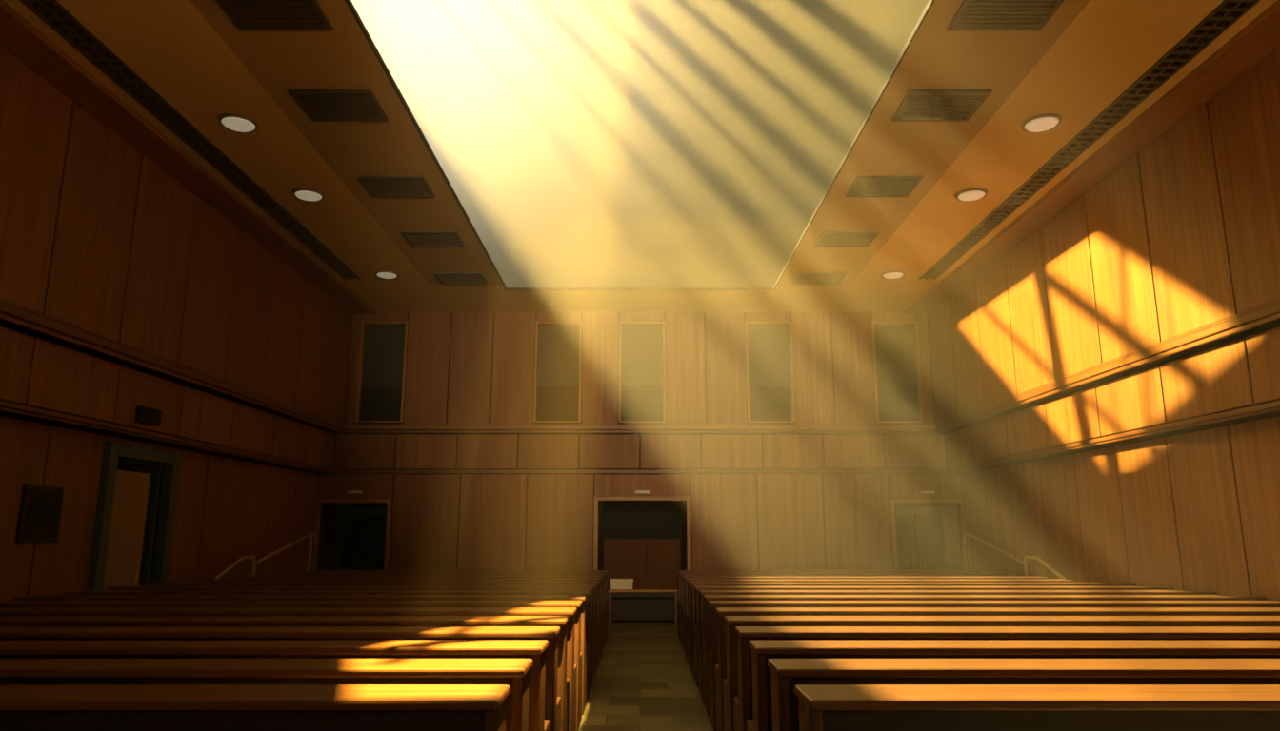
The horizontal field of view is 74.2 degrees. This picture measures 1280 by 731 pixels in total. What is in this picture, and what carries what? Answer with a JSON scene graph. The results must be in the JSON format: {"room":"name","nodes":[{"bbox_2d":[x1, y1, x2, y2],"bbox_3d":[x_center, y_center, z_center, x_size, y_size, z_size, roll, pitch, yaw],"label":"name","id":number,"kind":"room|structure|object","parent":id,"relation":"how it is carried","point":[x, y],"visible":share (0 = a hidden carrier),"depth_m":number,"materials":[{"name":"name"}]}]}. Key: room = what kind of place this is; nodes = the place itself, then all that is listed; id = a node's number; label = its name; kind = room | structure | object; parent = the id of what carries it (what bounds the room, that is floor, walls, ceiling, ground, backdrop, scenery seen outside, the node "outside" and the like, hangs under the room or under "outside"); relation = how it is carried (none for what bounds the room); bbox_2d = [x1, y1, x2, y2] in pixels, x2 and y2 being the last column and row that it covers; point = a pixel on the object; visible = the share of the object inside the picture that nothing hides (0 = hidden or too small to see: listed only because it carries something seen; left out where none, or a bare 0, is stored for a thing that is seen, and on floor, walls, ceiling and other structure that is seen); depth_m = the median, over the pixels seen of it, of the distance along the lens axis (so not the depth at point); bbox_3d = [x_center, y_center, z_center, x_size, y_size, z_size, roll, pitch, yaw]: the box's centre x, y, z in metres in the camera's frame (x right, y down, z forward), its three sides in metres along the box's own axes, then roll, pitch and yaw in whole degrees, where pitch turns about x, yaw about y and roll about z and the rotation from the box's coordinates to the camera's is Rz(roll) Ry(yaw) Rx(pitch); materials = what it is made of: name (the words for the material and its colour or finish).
{"room":"courtroom","nodes":[
{"label":"courtroom","id":0,"kind":"room"},
{"bbox_2d":[0,46,352,600],"bbox_3d":[-6.325,-0.047,6.840,1.150,6.150,19.400,0,-11,0],"label":"wall","id":1,"kind":"structure","parent":0,"point":[96,237],"depth_m":9.87,"materials":[{"name":"brown wood"}]},
{"bbox_2d":[15,484,64,543],"bbox_3d":[-6.155,1.530,8.704,0.050,0.580,0.570,0,-11,0],"label":"notice board","id":2,"kind":"object","parent":1,"relation":"attached to","point":[40,511],"visible":1,"depth_m":8.64,"materials":[{"name":"metal"}]},
{"bbox_2d":[86,441,180,590],"bbox_3d":[-6.385,2.365,10.246,0.590,2.740,1.500,0,-11,0],"label":"door","id":3,"kind":"structure","parent":1,"relation":"in","point":[121,555],"depth_m":10.37,"materials":[{"name":"paint"}]},
{"bbox_2d":[134,405,162,425],"bbox_3d":[-5.870,0.603,10.126,0.100,0.190,0.400,0,-11,0],"label":"exit sign","id":4,"kind":"object","parent":1,"relation":"attached to","point":[147,415],"visible":1,"depth_m":10.04,"materials":[{"name":"metal"}]},
{"bbox_2d":[0,400,333,474],"bbox_3d":[-6.030,0.164,6.798,0.280,0.080,19.400,0,-11,0],"label":"trim","id":5,"kind":"structure","parent":1,"relation":"attached to","point":[58,418],"depth_m":10.00,"materials":[{"name":"brown wood"}]},
{"bbox_2d":[0,299,345,433],"bbox_3d":[-5.835,-0.646,6.958,0.230,0.170,19.400,0,-11,0],"label":"trim","id":6,"kind":"structure","parent":1,"relation":"attached to","point":[13,313],"depth_m":9.73,"materials":[{"name":"brown wood"}]},
{"bbox_2d":[0,0,375,314],"bbox_3d":[-5.525,-2.956,7.415,0.450,0.100,19.400,0,-11,0],"label":"trim","id":7,"kind":"structure","parent":1,"relation":"attached to","point":[21,39],"depth_m":9.40,"materials":[{"name":"brown wood"}]},
{"bbox_2d":[311,311,963,570],"bbox_3d":[0.000,1.866,16.502,13.800,6.150,0.300,0,-11,0],"label":"wall","id":8,"kind":"structure","parent":0,"point":[464,368],"depth_m":16.38,"materials":[{"name":"brown wood"}]},
{"bbox_2d":[312,499,392,570],"bbox_3d":[-5.460,3.790,16.411,1.420,2.340,0.930,0,-11,0],"label":"door","id":9,"kind":"structure","parent":8,"relation":"in","point":[355,533],"depth_m":16.77,"materials":[{"name":"brown wood"}]},
{"bbox_2d":[346,489,362,494],"bbox_3d":[-5.460,2.409,16.206,0.280,0.090,0.070,0,-11,0],"label":"light","id":10,"kind":"object","parent":8,"relation":"attached to","point":[350,491],"visible":1,"depth_m":16.17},
{"bbox_2d":[355,321,408,422],"bbox_3d":[-5.080,0.133,16.758,0.920,2.030,0.190,0,-11,0],"label":"window","id":11,"kind":"structure","parent":8,"relation":"in","point":[381,388],"depth_m":16.78,"materials":[{"name":"grey glass"}]},
{"bbox_2d":[533,321,581,422],"bbox_3d":[-1.615,0.133,16.758,0.920,2.030,0.190,0,-11,0],"label":"window","id":12,"kind":"structure","parent":8,"relation":"in","point":[558,345],"depth_m":16.78,"materials":[{"name":"grey glass"}]},
{"bbox_2d":[336,424,943,434],"bbox_3d":[0.000,1.232,16.444,11.840,0.170,0.120,0,-11,0],"label":"ledge","id":13,"kind":"object","parent":8,"relation":"attached to","point":[350,429],"visible":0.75,"depth_m":16.40,"materials":[{"name":"brown wood"}]},
{"bbox_2d":[332,469,947,474],"bbox_3d":[0.000,2.046,16.303,11.840,0.080,0.080,0,-11,0],"label":"ledge","id":14,"kind":"object","parent":8,"relation":"attached to","point":[335,471],"visible":1,"depth_m":16.27,"materials":[{"name":"brown wood"}]},
{"bbox_2d":[618,321,665,422],"bbox_3d":[0.040,0.133,16.758,0.920,2.030,0.190,0,-11,0],"label":"window","id":15,"kind":"structure","parent":8,"relation":"in","point":[642,347],"depth_m":16.78,"materials":[{"name":"grey glass"}]},
{"bbox_2d":[593,496,691,570],"bbox_3d":[0.045,3.682,15.995,1.850,2.390,0.070,0,-11,0],"label":"trim","id":16,"kind":"structure","parent":8,"relation":"attached to","point":[596,498],"depth_m":16.14,"materials":[{"name":"brown wood"}]},
{"bbox_2d":[635,489,649,494],"bbox_3d":[0.040,2.409,16.206,0.280,0.090,0.070,0,-11,0],"label":"light","id":17,"kind":"object","parent":8,"relation":"attached to","point":[638,491],"visible":1,"depth_m":16.17,"materials":[{"name":"white plastic"}]},
{"bbox_2d":[744,321,795,422],"bbox_3d":[2.555,0.133,16.758,0.920,2.030,0.190,0,-11,0],"label":"window","id":18,"kind":"structure","parent":8,"relation":"in","point":[769,345],"depth_m":16.78,"materials":[{"name":"grey glass"}]},
{"bbox_2d":[870,321,923,422],"bbox_3d":[5.070,0.133,16.758,0.920,2.030,0.190,0,-11,0],"label":"window","id":19,"kind":"structure","parent":8,"relation":"in","point":[898,396],"depth_m":16.78,"materials":[{"name":"grey glass"}]},
{"bbox_2d":[919,489,934,494],"bbox_3d":[5.490,2.409,16.206,0.280,0.090,0.070,0,-11,0],"label":"light","id":20,"kind":"object","parent":8,"relation":"attached to","point":[922,491],"visible":1,"depth_m":16.17,"materials":[{"name":"white plastic"}]},
{"bbox_2d":[889,499,968,570],"bbox_3d":[5.490,3.790,16.411,1.400,2.340,0.930,0,-11,0],"label":"door","id":21,"kind":"structure","parent":8,"relation":"in","point":[927,535],"depth_m":16.76,"materials":[{"name":"brown wood"}]},
{"bbox_2d":[2,0,1277,312],"bbox_3d":[0.000,-2.986,7.574,11.600,0.100,19.700,0,-11,0],"label":"ceiling","id":22,"kind":"structure","parent":0,"point":[190,52],"depth_m":9.49,"materials":[{"name":"paint"}]},
{"bbox_2d":[19,0,361,279],"bbox_3d":[-5.000,-3.194,6.341,0.280,0.070,17.200,0,-11,0],"label":"vent strip","id":23,"kind":"object","parent":22,"relation":"attached to","point":[67,26],"visible":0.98,"depth_m":8.95,"materials":[{"name":"metal"}]},
{"bbox_2d":[217,113,259,132],"bbox_3d":[-4.330,-2.606,9.130,0.410,0.040,0.410,0,-11,0],"label":"recessed light","id":24,"kind":"object","parent":22,"relation":"in","point":[235,122],"visible":1,"depth_m":9.07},
{"bbox_2d":[215,0,333,30],"bbox_3d":[-3.100,-3.009,7.120,0.820,0.030,0.620,0,-11,0],"label":"grille","id":25,"kind":"object","parent":22,"relation":"in","point":[246,14],"depth_m":7.22,"materials":[{"name":"black metal"}]},
{"bbox_2d":[291,187,325,201],"bbox_3d":[-4.330,-2.224,11.063,0.410,0.040,0.410,0,-11,0],"label":"recessed light","id":26,"kind":"object","parent":22,"relation":"in","point":[303,193],"visible":1,"depth_m":11.00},
{"bbox_2d":[288,89,388,121],"bbox_3d":[-3.100,-2.685,8.758,0.820,0.030,0.620,0,-11,0],"label":"grille","id":27,"kind":"object","parent":22,"relation":"in","point":[318,105],"depth_m":8.74,"materials":[{"name":"black metal"}]},
{"bbox_2d":[374,270,399,279],"bbox_3d":[-4.330,-1.548,14.476,0.410,0.040,0.410,0,-11,0],"label":"recessed light","id":28,"kind":"object","parent":22,"relation":"in","point":[387,274],"visible":1,"depth_m":14.38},
{"bbox_2d":[357,175,435,197],"bbox_3d":[-3.100,-2.281,10.799,0.820,0.030,0.620,0,-11,0],"label":"grille","id":29,"kind":"object","parent":22,"relation":"in","point":[377,186],"depth_m":10.78,"materials":[{"name":"black metal"}]},
{"bbox_2d":[400,230,464,246],"bbox_3d":[-3.100,-1.902,12.712,0.820,0.030,0.620,0,-11,0],"label":"grille","id":30,"kind":"object","parent":22,"relation":"in","point":[415,238],"depth_m":12.70,"materials":[{"name":"black metal"}]},
{"bbox_2d":[433,272,487,284],"bbox_3d":[-3.100,-1.514,14.673,0.820,0.030,0.620,0,-11,0],"label":"grille","id":31,"kind":"object","parent":22,"relation":"in","point":[445,278],"depth_m":14.66,"materials":[{"name":"metal"}]},
{"bbox_2d":[345,0,934,290],"bbox_3d":[0.000,-2.500,9.874,4.900,0.050,11.400,0,-11,0],"label":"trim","id":32,"kind":"structure","parent":22,"relation":"attached to","point":[349,2],"depth_m":10.19,"materials":[{"name":"wood"}]},
{"bbox_2d":[792,272,846,284],"bbox_3d":[3.100,-1.514,14.673,0.820,0.030,0.620,0,-11,0],"label":"grille","id":33,"kind":"object","parent":22,"relation":"in","point":[802,278],"depth_m":14.66,"materials":[{"name":"grey metal"}]},
{"bbox_2d":[815,230,879,246],"bbox_3d":[3.100,-1.902,12.712,0.820,0.030,0.620,0,-11,0],"label":"grille","id":34,"kind":"object","parent":22,"relation":"in","point":[828,238],"depth_m":12.70,"materials":[{"name":"metal"}]},
{"bbox_2d":[844,175,922,197],"bbox_3d":[3.100,-2.281,10.799,0.820,0.030,0.620,0,-11,0],"label":"grille","id":35,"kind":"object","parent":22,"relation":"in","point":[863,186],"depth_m":10.78,"materials":[{"name":"grey metal"}]},
{"bbox_2d":[880,270,905,279],"bbox_3d":[4.330,-1.548,14.476,0.410,0.040,0.410,0,-11,0],"label":"recessed light","id":36,"kind":"object","parent":22,"relation":"in","point":[892,274],"visible":1,"depth_m":14.38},
{"bbox_2d":[891,89,991,121],"bbox_3d":[3.100,-2.685,8.758,0.820,0.030,0.620,0,-11,0],"label":"grille","id":37,"kind":"object","parent":22,"relation":"in","point":[917,105],"depth_m":8.74,"materials":[{"name":"metal"}]},
{"bbox_2d":[954,187,988,201],"bbox_3d":[4.330,-2.224,11.063,0.410,0.040,0.410,0,-11,0],"label":"recessed light","id":38,"kind":"object","parent":22,"relation":"in","point":[974,193],"visible":1,"depth_m":11.00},
{"bbox_2d":[946,0,1064,30],"bbox_3d":[3.100,-3.009,7.120,0.820,0.030,0.620,0,-11,0],"label":"grille","id":39,"kind":"object","parent":22,"relation":"in","point":[971,14],"depth_m":7.22,"materials":[{"name":"grey metal"}]},
{"bbox_2d":[1020,113,1062,132],"bbox_3d":[4.330,-2.606,9.130,0.410,0.040,0.410,0,-11,0],"label":"recessed light","id":40,"kind":"object","parent":22,"relation":"in","point":[1043,122],"visible":1,"depth_m":9.07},
{"bbox_2d":[918,0,1260,279],"bbox_3d":[5.000,-3.194,6.341,0.280,0.070,17.200,0,-11,0],"label":"vent strip","id":41,"kind":"object","parent":22,"relation":"attached to","point":[1212,26],"visible":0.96,"depth_m":8.96,"materials":[{"name":"metal"}]},
{"bbox_2d":[598,500,686,588],"bbox_3d":[0.045,3.756,17.167,1.890,2.700,2.260,0,-11,0],"label":"doorway","id":42,"kind":"structure","parent":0,"point":[645,543],"depth_m":17.04,"materials":[{"name":"paint"}]},
{"bbox_2d":[578,620,713,730],"bbox_3d":[0.000,3.251,7.410,13.800,0.100,22.200,0,-11,0],"label":"floor","id":43,"kind":"structure","parent":0,"point":[644,681],"depth_m":9.60,"materials":[{"name":"tile"}]},
{"bbox_2d":[0,684,510,730],"bbox_3d":[-3.305,1.838,3.337,5.550,1.090,0.600,0,-11,0],"label":"pew","id":44,"kind":"object","parent":43,"relation":"on","point":[23,708],"visible":1,"depth_m":3.24,"materials":[{"name":"brown wood"}]},
{"bbox_2d":[213,531,317,579],"bbox_3d":[-5.860,3.502,13.376,0.052,1.726,3.650,0,-11,0],"label":"handrail","id":45,"kind":"object","parent":43,"relation":"on","point":[310,535],"visible":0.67,"depth_m":13.43,"materials":[{"name":"brown wood"}]},
{"bbox_2d":[0,659,532,730],"bbox_3d":[-3.305,1.981,4.058,5.550,1.090,0.600,0,-11,0],"label":"pew","id":46,"kind":"object","parent":43,"relation":"on","point":[514,673],"visible":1,"depth_m":3.97,"materials":[{"name":"brown wood"}]},
{"bbox_2d":[0,640,549,730],"bbox_3d":[-3.305,2.124,4.779,5.550,1.090,0.600,0,-11,0],"label":"pew","id":47,"kind":"object","parent":43,"relation":"on","point":[535,650],"visible":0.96,"depth_m":4.63,"materials":[{"name":"brown wood"}]},
{"bbox_2d":[0,626,560,730],"bbox_3d":[-3.305,2.266,5.500,5.550,1.090,0.600,0,-11,0],"label":"pew","id":48,"kind":"object","parent":43,"relation":"on","point":[552,703],"visible":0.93,"depth_m":5.35,"materials":[{"name":"brown wood"}]},
{"bbox_2d":[0,616,569,730],"bbox_3d":[-3.305,2.409,6.221,5.550,1.090,0.600,0,-11,0],"label":"pew","id":49,"kind":"object","parent":43,"relation":"on","point":[563,684],"visible":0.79,"depth_m":6.04,"materials":[{"name":"brown wood"}]},
{"bbox_2d":[0,607,577,730],"bbox_3d":[-3.305,2.552,6.941,5.550,1.090,0.600,0,-11,0],"label":"pew","id":50,"kind":"object","parent":43,"relation":"on","point":[571,669],"visible":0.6,"depth_m":6.76,"materials":[{"name":"brown wood"}]},
{"bbox_2d":[0,600,582,730],"bbox_3d":[-3.305,2.695,7.662,5.550,1.090,0.600,0,-11,0],"label":"pew","id":51,"kind":"object","parent":43,"relation":"on","point":[578,656],"visible":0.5,"depth_m":7.52,"materials":[{"name":"brown wood"}]},
{"bbox_2d":[12,595,587,715],"bbox_3d":[-3.305,2.837,8.383,5.550,1.090,0.600,0,-11,0],"label":"pew","id":52,"kind":"object","parent":43,"relation":"on","point":[584,646],"visible":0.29,"depth_m":8.21,"materials":[{"name":"brown wood"}]},
{"bbox_2d":[62,590,591,700],"bbox_3d":[-3.305,2.980,9.104,5.550,1.090,0.600,0,-11,0],"label":"pew","id":53,"kind":"object","parent":43,"relation":"on","point":[588,593],"visible":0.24,"depth_m":8.92,"materials":[{"name":"brown wood"}]},
{"bbox_2d":[105,586,595,687],"bbox_3d":[-3.305,3.123,9.825,5.550,1.090,0.600,0,-11,0],"label":"pew","id":54,"kind":"object","parent":43,"relation":"on","point":[591,629],"visible":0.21,"depth_m":9.64,"materials":[{"name":"brown wood"}]},
{"bbox_2d":[142,582,598,677],"bbox_3d":[-3.305,3.266,10.546,5.550,1.090,0.600,0,-11,0],"label":"pew","id":55,"kind":"object","parent":43,"relation":"on","point":[595,622],"visible":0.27,"depth_m":10.36,"materials":[{"name":"brown wood"}]},
{"bbox_2d":[202,580,600,667],"bbox_3d":[-3.125,3.409,11.268,5.190,1.090,0.600,0,-11,0],"label":"pew","id":56,"kind":"object","parent":43,"relation":"on","point":[208,581],"visible":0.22,"depth_m":11.08,"materials":[{"name":"brown wood"}]},
{"bbox_2d":[229,577,602,659],"bbox_3d":[-3.125,3.551,11.989,5.190,1.090,0.600,0,-11,0],"label":"pew","id":57,"kind":"object","parent":43,"relation":"on","point":[233,578],"visible":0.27,"depth_m":11.80,"materials":[{"name":"brown wood"}]},
{"bbox_2d":[253,574,604,650],"bbox_3d":[-3.125,3.694,12.710,5.190,1.090,0.600,0,-11,0],"label":"pew","id":58,"kind":"object","parent":43,"relation":"on","point":[260,575],"visible":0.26,"depth_m":12.52,"materials":[{"name":"brown wood"}]},
{"bbox_2d":[274,572,606,644],"bbox_3d":[-3.125,3.837,13.431,5.190,1.090,0.600,0,-11,0],"label":"pew","id":59,"kind":"object","parent":43,"relation":"on","point":[605,573],"visible":0.15,"depth_m":13.25,"materials":[{"name":"brown wood"}]},
{"bbox_2d":[293,570,608,638],"bbox_3d":[-3.125,3.979,14.152,5.190,1.090,0.600,0,-11,0],"label":"pew","id":60,"kind":"object","parent":43,"relation":"on","point":[607,571],"visible":0.14,"depth_m":13.97,"materials":[{"name":"brown wood"}]},
{"bbox_2d":[607,588,678,625],"bbox_3d":[0.055,4.606,16.183,1.470,0.650,0.500,0,-11,0],"label":"side table","id":61,"kind":"object","parent":43,"relation":"on","point":[634,604],"visible":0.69,"depth_m":16.28,"materials":[{"name":"brown wood"}]},
{"bbox_2d":[610,579,633,589],"bbox_3d":[-0.350,4.186,16.226,0.440,0.190,0.200,0,-11,0],"label":"box","id":62,"kind":"object","parent":61,"relation":"on","point":[615,584],"visible":1,"depth_m":16.14,"materials":[{"name":"beige cardboard"}]},
{"bbox_2d":[677,570,986,639],"bbox_3d":[3.175,3.979,14.152,5.090,1.090,0.600,0,-11,0],"label":"pew","id":63,"kind":"object","parent":43,"relation":"on","point":[678,571],"visible":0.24,"depth_m":14.00,"materials":[{"name":"brown wood"}]},
{"bbox_2d":[679,572,1005,644],"bbox_3d":[3.175,3.837,13.431,5.090,1.090,0.600,0,-11,0],"label":"pew","id":64,"kind":"object","parent":43,"relation":"on","point":[680,573],"visible":0.14,"depth_m":13.27,"materials":[{"name":"brown wood"}]},
{"bbox_2d":[681,574,1026,651],"bbox_3d":[3.175,3.694,12.710,5.090,1.090,0.600,0,-11,0],"label":"pew","id":65,"kind":"object","parent":43,"relation":"on","point":[683,575],"visible":0.16,"depth_m":12.52,"materials":[{"name":"brown wood"}]},
{"bbox_2d":[683,577,1050,659],"bbox_3d":[3.175,3.551,11.989,5.090,1.090,0.600,0,-11,0],"label":"pew","id":66,"kind":"object","parent":43,"relation":"on","point":[685,578],"visible":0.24,"depth_m":11.80,"materials":[{"name":"brown wood"}]},
{"bbox_2d":[686,580,1077,667],"bbox_3d":[3.175,3.409,11.268,5.090,1.090,0.600,0,-11,0],"label":"pew","id":67,"kind":"object","parent":43,"relation":"on","point":[689,616],"visible":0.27,"depth_m":11.08,"materials":[{"name":"brown wood"}]},
{"bbox_2d":[689,582,1137,677],"bbox_3d":[3.355,3.266,10.546,5.450,1.090,0.600,0,-11,0],"label":"pew","id":68,"kind":"object","parent":43,"relation":"on","point":[692,622],"visible":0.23,"depth_m":10.37,"materials":[{"name":"brown wood"}]},
{"bbox_2d":[693,586,1174,687],"bbox_3d":[3.355,3.123,9.825,5.450,1.090,0.600,0,-11,0],"label":"pew","id":69,"kind":"object","parent":43,"relation":"on","point":[696,589],"visible":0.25,"depth_m":9.64,"materials":[{"name":"brown wood"}]},
{"bbox_2d":[698,590,1217,700],"bbox_3d":[3.355,2.980,9.104,5.450,1.090,0.600,0,-11,0],"label":"pew","id":70,"kind":"object","parent":43,"relation":"on","point":[701,636],"visible":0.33,"depth_m":8.92,"materials":[{"name":"brown wood"}]},
{"bbox_2d":[702,595,1267,715],"bbox_3d":[3.355,2.837,8.383,5.450,1.090,0.600,0,-11,0],"label":"pew","id":71,"kind":"object","parent":43,"relation":"on","point":[707,614],"visible":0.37,"depth_m":8.21,"materials":[{"name":"brown wood"}]},
{"bbox_2d":[707,600,1279,730],"bbox_3d":[3.355,2.695,7.662,5.450,1.090,0.600,0,-11,0],"label":"pew","id":72,"kind":"object","parent":43,"relation":"on","point":[713,654],"visible":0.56,"depth_m":7.52,"materials":[{"name":"brown wood"}]},
{"bbox_2d":[715,607,1279,730],"bbox_3d":[3.355,2.552,6.941,5.450,1.090,0.600,0,-11,0],"label":"pew","id":73,"kind":"object","parent":43,"relation":"on","point":[721,668],"visible":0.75,"depth_m":6.76,"materials":[{"name":"brown wood"}]},
{"bbox_2d":[722,616,1279,730],"bbox_3d":[3.355,2.409,6.221,5.450,1.090,0.600,0,-11,0],"label":"pew","id":74,"kind":"object","parent":43,"relation":"on","point":[730,684],"visible":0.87,"depth_m":6.04,"materials":[{"name":"brown wood"}]},
{"bbox_2d":[733,626,1279,730],"bbox_3d":[3.355,2.266,5.500,5.450,1.090,0.600,0,-11,0],"label":"pew","id":75,"kind":"object","parent":43,"relation":"on","point":[743,712],"visible":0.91,"depth_m":5.34,"materials":[{"name":"brown wood"}]},
{"bbox_2d":[746,640,1279,730],"bbox_3d":[3.355,2.124,4.779,5.450,1.090,0.600,0,-11,0],"label":"pew","id":76,"kind":"object","parent":43,"relation":"on","point":[762,651],"visible":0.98,"depth_m":4.64,"materials":[{"name":"brown wood"}]},
{"bbox_2d":[962,531,1066,579],"bbox_3d":[5.860,3.502,13.376,0.052,1.726,3.650,0,-11,0],"label":"handrail","id":77,"kind":"object","parent":43,"relation":"on","point":[969,535],"visible":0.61,"depth_m":13.43,"materials":[{"name":"brown wood"}]},
{"bbox_2d":[767,659,1279,730],"bbox_3d":[3.355,1.981,4.058,5.450,1.090,0.600,0,-11,0],"label":"pew","id":78,"kind":"object","parent":43,"relation":"on","point":[785,673],"visible":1,"depth_m":3.97,"materials":[{"name":"brown wood"}]},
{"bbox_2d":[794,684,1279,730],"bbox_3d":[3.355,1.838,3.337,5.450,1.090,0.600,0,-11,0],"label":"pew","id":79,"kind":"object","parent":43,"relation":"on","point":[821,708],"visible":1,"depth_m":3.24,"materials":[{"name":"brown wood"}]},
{"bbox_2d":[927,46,1279,600],"bbox_3d":[6.325,-0.047,6.840,1.150,6.150,19.400,0,-11,0],"label":"wall","id":80,"kind":"structure","parent":0,"point":[1183,237],"depth_m":10.02,"materials":[{"name":"brown wood"}]},
{"bbox_2d":[904,0,1279,314],"bbox_3d":[5.525,-2.956,7.415,0.450,0.100,19.400,0,-11,0],"label":"trim","id":81,"kind":"structure","parent":80,"relation":"attached to","point":[1258,39],"depth_m":9.45,"materials":[{"name":"brown wood"}]},
{"bbox_2d":[934,299,1279,433],"bbox_3d":[5.835,-0.646,6.958,0.230,0.170,19.400,0,-11,0],"label":"trim","id":82,"kind":"structure","parent":80,"relation":"attached to","point":[1268,312],"depth_m":9.73,"materials":[{"name":"brown wood"}]},
{"bbox_2d":[946,400,1279,474],"bbox_3d":[6.030,0.164,6.798,0.280,0.080,19.400,0,-11,0],"label":"trim","id":83,"kind":"structure","parent":80,"relation":"attached to","point":[1271,407],"depth_m":10.00,"materials":[{"name":"brown wood"}]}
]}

